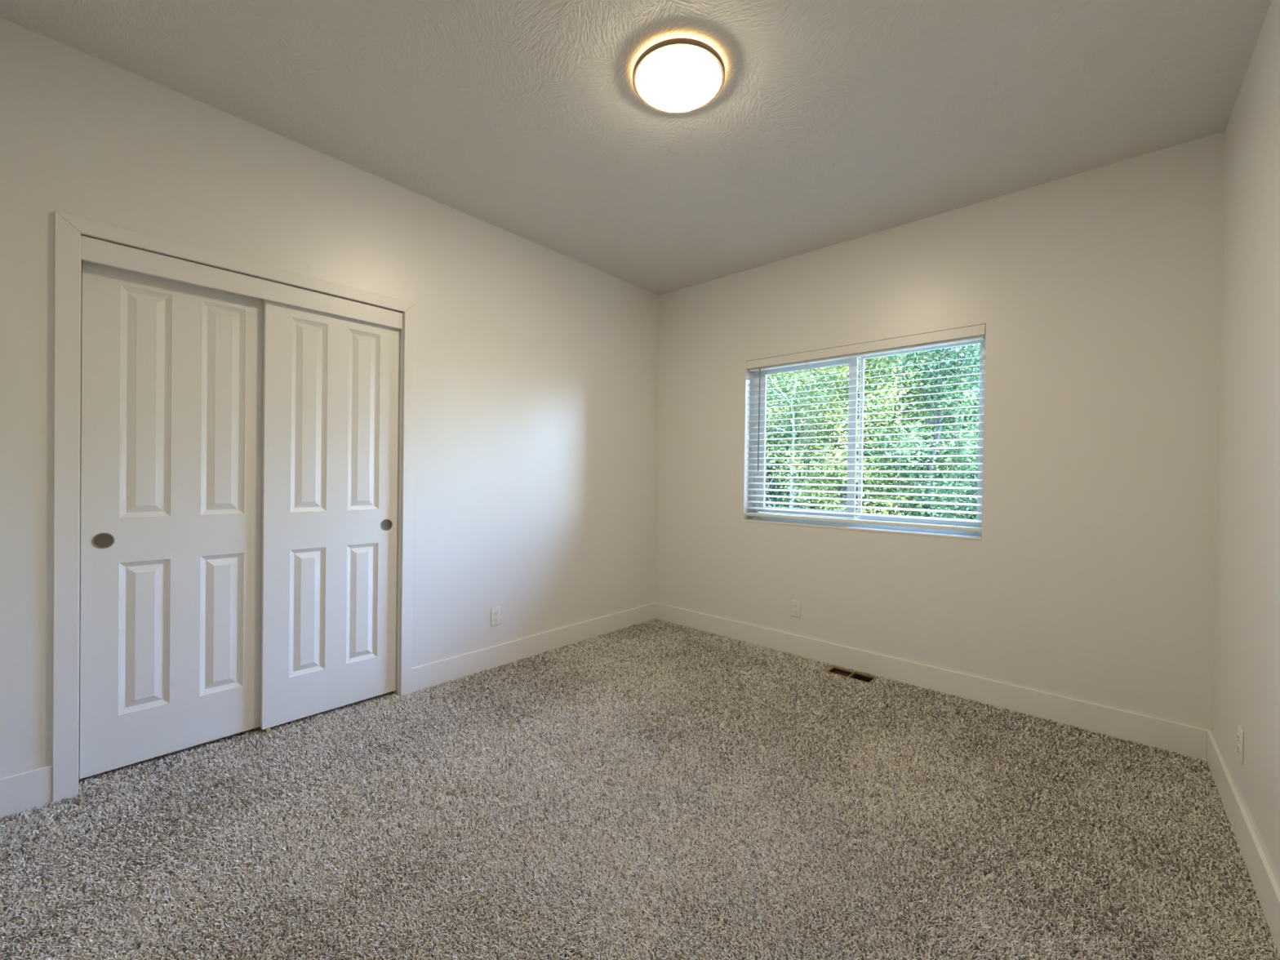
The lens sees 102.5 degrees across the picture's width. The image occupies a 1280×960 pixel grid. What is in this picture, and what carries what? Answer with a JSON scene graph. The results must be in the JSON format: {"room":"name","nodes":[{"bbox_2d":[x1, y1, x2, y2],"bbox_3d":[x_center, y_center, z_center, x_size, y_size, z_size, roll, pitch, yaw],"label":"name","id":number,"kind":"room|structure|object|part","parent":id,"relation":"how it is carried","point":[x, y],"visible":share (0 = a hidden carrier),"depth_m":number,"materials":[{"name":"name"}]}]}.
{"room":"empty bedroom","nodes":[
{"label":"empty bedroom","id":0,"kind":"room"},
{"bbox_2d":[79,297,81,726],"bbox_3d":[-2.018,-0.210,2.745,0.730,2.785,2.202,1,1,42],"label":"trim","id":1,"kind":"structure","parent":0,"point":[81,297],"depth_m":2.44,"materials":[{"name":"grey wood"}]},
{"bbox_2d":[0,17,659,778],"bbox_3d":[-1.100,-0.200,3.130,0.120,2.785,4.002,1,1,42],"label":"wall","id":2,"kind":"structure","parent":0,"point":[536,366],"depth_m":2.86,"materials":[{"name":"paint"}]},
{"bbox_2d":[0,764,53,818],"bbox_3d":[-2.232,1.117,1.804,0.013,0.142,0.226,1,1,42],"label":"baseboard","id":3,"kind":"structure","parent":2,"relation":"attached to","point":[20,792],"depth_m":1.84,"materials":[{"name":"white paint"}]},
{"bbox_2d":[52,211,80,803],"bbox_3d":[-2.119,0.107,1.900,0.019,2.164,0.062,1,1,42],"label":"trim","id":4,"kind":"structure","parent":2,"relation":"attached to","point":[67,246],"depth_m":1.89,"materials":[{"name":"white paint"}]},
{"bbox_2d":[77,234,81,795],"bbox_3d":[-2.154,0.129,1.967,0.120,2.118,0.015,1,1,42],"label":"trim","id":5,"kind":"structure","parent":2,"relation":"attached to","point":[81,234],"depth_m":1.93,"materials":[{"name":"white paint"}]},
{"bbox_2d":[79,260,263,778],"bbox_3d":[-1.962,0.145,2.218,0.037,2.027,0.610,1,1,42],"label":"door","id":6,"kind":"structure","parent":2,"relation":"in","point":[171,416],"depth_m":2.17,"materials":[{"name":"white paint"}]},
{"bbox_3d":[-2.115,0.239,2.026,0.003,0.062,0.062,1,1,42],"label":"finger pull","id":7,"kind":"part","parent":6,"relation":"part of","materials":[{"name":"brown metal"}]},
{"bbox_2d":[93,533,112,546],"bbox_3d":[-2.115,0.239,2.026,0.001,0.052,0.052,1,1,42],"label":"door handle","id":8,"kind":"object","parent":6,"relation":"on","point":[100,540],"depth_m":2.03,"materials":[{"name":"grey metal"}]},
{"bbox_2d":[55,210,415,312],"bbox_3d":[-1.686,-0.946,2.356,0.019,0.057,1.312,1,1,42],"label":"trim","id":9,"kind":"structure","parent":2,"relation":"attached to","point":[85,226],"depth_m":2.22,"materials":[{"name":"white paint"}]},
{"bbox_2d":[81,235,402,329],"bbox_3d":[-1.700,-0.870,2.371,0.019,0.088,1.186,1,1,42],"label":"trim","id":10,"kind":"structure","parent":2,"relation":"attached to","point":[93,250],"depth_m":2.24,"materials":[{"name":"white paint"}]},
{"bbox_2d":[260,299,399,729],"bbox_3d":[-1.549,0.147,2.618,0.037,2.027,0.610,1,1,42],"label":"door","id":11,"kind":"structure","parent":2,"relation":"in","point":[331,383],"depth_m":2.58,"materials":[{"name":"white paint"}]},
{"bbox_3d":[-1.374,0.243,2.789,0.003,0.062,0.062,1,1,42],"label":"finger pull","id":12,"kind":"part","parent":11,"relation":"part of","materials":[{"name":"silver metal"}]},
{"bbox_2d":[382,520,391,529],"bbox_3d":[-1.375,0.243,2.790,0.001,0.052,0.052,1,1,42],"label":"door handle","id":13,"kind":"object","parent":11,"relation":"on","point":[386,524],"depth_m":2.79,"materials":[{"name":"grey metal"}]},
{"bbox_2d":[391,311,404,696],"bbox_3d":[-1.349,0.132,2.861,0.120,2.118,0.016,1,1,42],"label":"trim","id":14,"kind":"structure","parent":2,"relation":"attached to","point":[397,691],"depth_m":2.82,"materials":[{"name":"white paint"}]},
{"bbox_2d":[400,304,415,697],"bbox_3d":[-1.281,0.111,2.833,0.019,2.164,0.057,1,1,42],"label":"trim","id":15,"kind":"structure","parent":2,"relation":"attached to","point":[409,316],"depth_m":2.82,"materials":[{"name":"white paint"}]},
{"bbox_2d":[490,606,501,626],"bbox_3d":[-0.915,0.867,3.266,0.008,0.114,0.070,1,1,42],"label":"wall outlet","id":16,"kind":"object","parent":2,"relation":"attached to","point":[495,612],"visible":1,"depth_m":3.26,"materials":[{"name":"white plastic"}]},
{"bbox_2d":[493,617,498,622],"bbox_3d":[-0.913,0.887,3.265,0.002,0.028,0.034,1,1,42],"label":"receptacle","id":17,"kind":"object","parent":16,"relation":"attached to","point":[495,619],"depth_m":3.26,"materials":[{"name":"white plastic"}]},
{"bbox_2d":[411,602,656,693],"bbox_3d":[-0.572,1.125,3.650,0.013,0.142,2.113,1,1,42],"label":"baseboard","id":18,"kind":"structure","parent":2,"relation":"attached to","point":[439,672],"depth_m":3.39,"materials":[{"name":"white paint"}]},
{"bbox_2d":[0,0,1271,295],"bbox_3d":[-0.041,-1.695,2.251,4.480,0.250,4.402,1,1,42],"label":"ceiling","id":19,"kind":"structure","parent":0,"point":[830,122],"depth_m":2.09,"materials":[{"name":"white paint"}]},
{"bbox_2d":[632,37,724,113],"bbox_3d":[0.148,-1.537,1.979,0.354,0.056,0.354,1,1,42],"label":"ceiling light","id":20,"kind":"object","parent":19,"relation":"attached to","point":[681,75],"visible":1,"depth_m":1.93,"materials":[{"name":"white glass"}]},
{"bbox_2d":[0,621,1278,959],"bbox_3d":[-0.171,1.274,2.254,4.380,0.120,4.052,1,1,42],"label":"floor","id":21,"kind":"structure","parent":0,"point":[931,712],"depth_m":1.76,"materials":[{"name":"grey carpet"}]},
{"bbox_2d":[264,727,271,734],"bbox_3d":[-1.744,1.174,2.410,0.036,0.031,0.026,1,1,42],"label":"guide","id":22,"kind":"object","parent":21,"relation":"on","point":[268,729],"visible":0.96,"depth_m":2.40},
{"bbox_2d":[0,617,1279,959],"bbox_3d":[0.059,1.209,2.046,3.366,0.021,3.654,1,1,42],"label":"carpet","id":23,"kind":"object","parent":21,"relation":"on","point":[1047,943],"visible":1,"depth_m":1.75,"materials":[{"name":"grey carpet"}]},
{"bbox_2d":[824,665,879,685],"bbox_3d":[1.322,1.275,3.221,0.290,0.116,0.140,1,1,42],"label":"floor vent","id":24,"kind":"object","parent":21,"relation":"in","point":[833,669],"visible":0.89,"depth_m":3.24,"materials":[{"name":"metal"}]},
{"bbox_2d":[655,131,1225,730],"bbox_3d":[1.427,-0.166,3.413,3.500,2.785,0.200,1,1,42],"label":"wall","id":25,"kind":"structure","parent":0,"point":[1090,575],"depth_m":2.72,"materials":[{"name":"paint"}]},
{"bbox_2d":[791,600,800,617],"bbox_3d":[1.083,0.895,3.578,0.070,0.114,0.008,1,1,42],"label":"wall outlet","id":26,"kind":"object","parent":25,"relation":"attached to","point":[795,605],"visible":1,"depth_m":3.58,"materials":[{"name":"white plastic"}]},
{"bbox_2d":[743,337,985,540],"bbox_3d":[1.410,-0.278,3.425,1.504,1.202,0.202,1,1,42],"label":"window","id":27,"kind":"structure","parent":25,"relation":"in","point":[846,526],"depth_m":3.46,"materials":[{"name":"white plastic"}]},
{"bbox_3d":[1.188,-0.294,3.702,0.721,1.090,0.023,1,1,42],"label":"sliding sash","id":28,"kind":"part","parent":27,"relation":"part of","materials":[{"name":"white plastic"}]},
{"bbox_3d":[1.381,0.317,3.406,1.504,0.012,0.139,1,1,42],"label":"sill","id":29,"kind":"part","parent":27,"relation":"part of","materials":[{"name":"white paint"}]},
{"bbox_2d":[746,324,986,532],"bbox_3d":[1.370,-0.298,3.379,1.498,1.156,0.074,1,1,42],"label":"window blind","id":30,"kind":"object","parent":27,"relation":"attached to","point":[973,333],"visible":0.92,"depth_m":3.26,"materials":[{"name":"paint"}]},
{"bbox_3d":[0.920,-0.281,3.796,0.017,1.090,0.054,1,1,42],"label":"ladder cord","id":31,"kind":"part","parent":30,"relation":"part of","materials":[{"name":"white fabric"}]},
{"bbox_3d":[1.159,-0.276,3.581,0.017,1.090,0.054,1,1,42],"label":"ladder cord","id":32,"kind":"part","parent":30,"relation":"part of","materials":[{"name":"white fabric"}]},
{"bbox_3d":[1.368,0.269,3.391,1.494,0.022,0.051,1,1,42],"label":"rail","id":33,"kind":"part","parent":30,"relation":"part of","materials":[{"name":"white plastic"}]},
{"bbox_3d":[1.608,-0.266,3.177,0.017,1.090,0.054,1,1,42],"label":"ladder cord","id":34,"kind":"part","parent":30,"relation":"part of","materials":[{"name":"white fabric"}]},
{"bbox_3d":[1.835,-0.261,2.973,0.017,1.090,0.054,1,1,42],"label":"ladder cord","id":35,"kind":"part","parent":30,"relation":"part of","materials":[{"name":"white fabric"}]},
{"bbox_3d":[1.740,-0.282,3.241,0.695,1.095,0.020,1,1,42],"label":"fixed sash","id":36,"kind":"part","parent":27,"relation":"part of","materials":[{"name":"clear glass"}]},
{"bbox_2d":[655,603,1207,760],"bbox_3d":[1.326,1.155,3.355,3.204,0.142,0.013,1,1,42],"label":"baseboard","id":37,"kind":"structure","parent":25,"relation":"attached to","point":[1180,739],"depth_m":2.86,"materials":[{"name":"white paint"}]},
{"bbox_2d":[1211,0,1279,888],"bbox_3d":[1.401,-0.144,0.879,0.150,2.785,4.002,1,1,42],"label":"wall","id":38,"kind":"structure","parent":0,"point":[1246,665],"depth_m":1.75,"materials":[{"name":"paint"}]},
{"bbox_2d":[1236,724,1244,764],"bbox_3d":[2.097,0.923,1.797,0.008,0.114,0.070,1,1,42],"label":"wall outlet","id":39,"kind":"object","parent":38,"relation":"attached to","point":[1240,732],"visible":1,"depth_m":1.78,"materials":[{"name":"white plastic"}]},
{"bbox_2d":[1237,733,1239,743],"bbox_3d":[2.096,0.904,1.799,0.002,0.028,0.034,1,1,42],"label":"receptacle","id":40,"kind":"object","parent":39,"relation":"attached to","point":[1238,734],"depth_m":1.80,"materials":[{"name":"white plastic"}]},
{"bbox_2d":[1237,744,1239,754],"bbox_3d":[2.095,0.943,1.799,0.002,0.028,0.034,1,1,42],"label":"receptacle","id":41,"kind":"object","parent":39,"relation":"attached to","point":[1238,745],"depth_m":1.79,"materials":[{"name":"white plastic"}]},
{"bbox_2d":[1206,729,1279,956],"bbox_3d":[1.305,1.175,0.927,0.013,0.142,3.652,1,1,42],"label":"baseboard","id":42,"kind":"structure","parent":38,"relation":"attached to","point":[1265,885],"depth_m":1.64,"materials":[{"name":"white paint"}]},
{"label":"outside","id":43,"kind":"structure","parent":0,"visible":0},
{"bbox_3d":[10.083,1.908,18.517,48.000,0.200,33.750,1,1,42],"label":"ground","id":44,"kind":"structure","parent":43,"visible":0},
{"bbox_2d":[764,373,804,507],"bbox_3d":[3.162,-0.882,13.087,2.926,5.466,2.567,1,1,42],"label":"broadleaf tree","id":45,"kind":"object","parent":44,"relation":"on","point":[774,393],"visible":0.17,"depth_m":12.76,"materials":[{"name":"green plant"}]},
{"bbox_2d":[765,368,835,508],"bbox_3d":[3.906,-1.137,15.396,4.504,6.433,4.391,1,1,-32],"label":"broadleaf tree","id":46,"kind":"object","parent":44,"relation":"on","point":[771,493],"visible":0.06,"depth_m":14.63,"materials":[{"name":"green plant"}]},
{"bbox_2d":[764,368,846,509],"bbox_3d":[3.323,-0.867,11.245,2.866,5.312,2.665,1,0,4],"label":"broadleaf tree","id":47,"kind":"object","parent":44,"relation":"on","point":[791,500],"visible":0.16,"depth_m":11.16,"materials":[{"name":"green plant"}]},
{"bbox_2d":[765,366,866,524],"bbox_3d":[4.337,-1.100,13.462,3.877,5.998,4.263,1,1,-29],"label":"broadleaf tree","id":48,"kind":"object","parent":44,"relation":"on","point":[788,435],"visible":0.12,"depth_m":12.91,"materials":[{"name":"green plant"}]},
{"bbox_2d":[768,354,939,526],"bbox_3d":[3.768,-0.770,9.690,2.877,5.508,2.832,1,1,-21],"label":"broadleaf tree","id":49,"kind":"object","parent":44,"relation":"on","point":[827,406],"visible":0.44,"depth_m":9.33,"materials":[{"name":"green plant"}]},
{"bbox_2d":[766,346,979,519],"bbox_3d":[5.875,-1.194,17.097,15.862,6.053,7.630,1,1,38],"label":"thicket","id":50,"kind":"object","parent":44,"relation":"on","point":[964,417],"visible":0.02,"depth_m":14.03,"materials":[{"name":"green plant"}]},
{"bbox_2d":[788,354,968,518],"bbox_3d":[5.066,-0.874,11.321,3.876,5.722,3.598,1,1,36],"label":"broadleaf tree","id":51,"kind":"object","parent":44,"relation":"on","point":[896,369],"visible":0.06,"depth_m":10.62,"materials":[{"name":"green plant"}]},
{"bbox_2d":[807,351,978,517],"bbox_3d":[6.125,-1.124,12.296,4.495,6.556,3.975,1,1,26],"label":"broadleaf tree","id":52,"kind":"object","parent":44,"relation":"on","point":[957,387],"visible":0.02,"depth_m":11.69,"materials":[{"name":"green plant"}]},
{"bbox_2d":[810,343,980,534],"bbox_3d":[5.342,-0.884,9.528,3.872,5.770,3.875,1,1,34],"label":"broadleaf tree","id":53,"kind":"object","parent":44,"relation":"on","point":[965,362],"visible":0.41,"depth_m":9.17,"materials":[{"name":"green plant"}]},
{"bbox_2d":[936,345,980,519],"bbox_3d":[8.191,-1.043,10.496,3.769,6.231,4.037,0,1,-34],"label":"broadleaf tree","id":54,"kind":"object","parent":44,"relation":"on","point":[980,345],"visible":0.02,"depth_m":11.02,"materials":[{"name":"green plant"}]}
]}

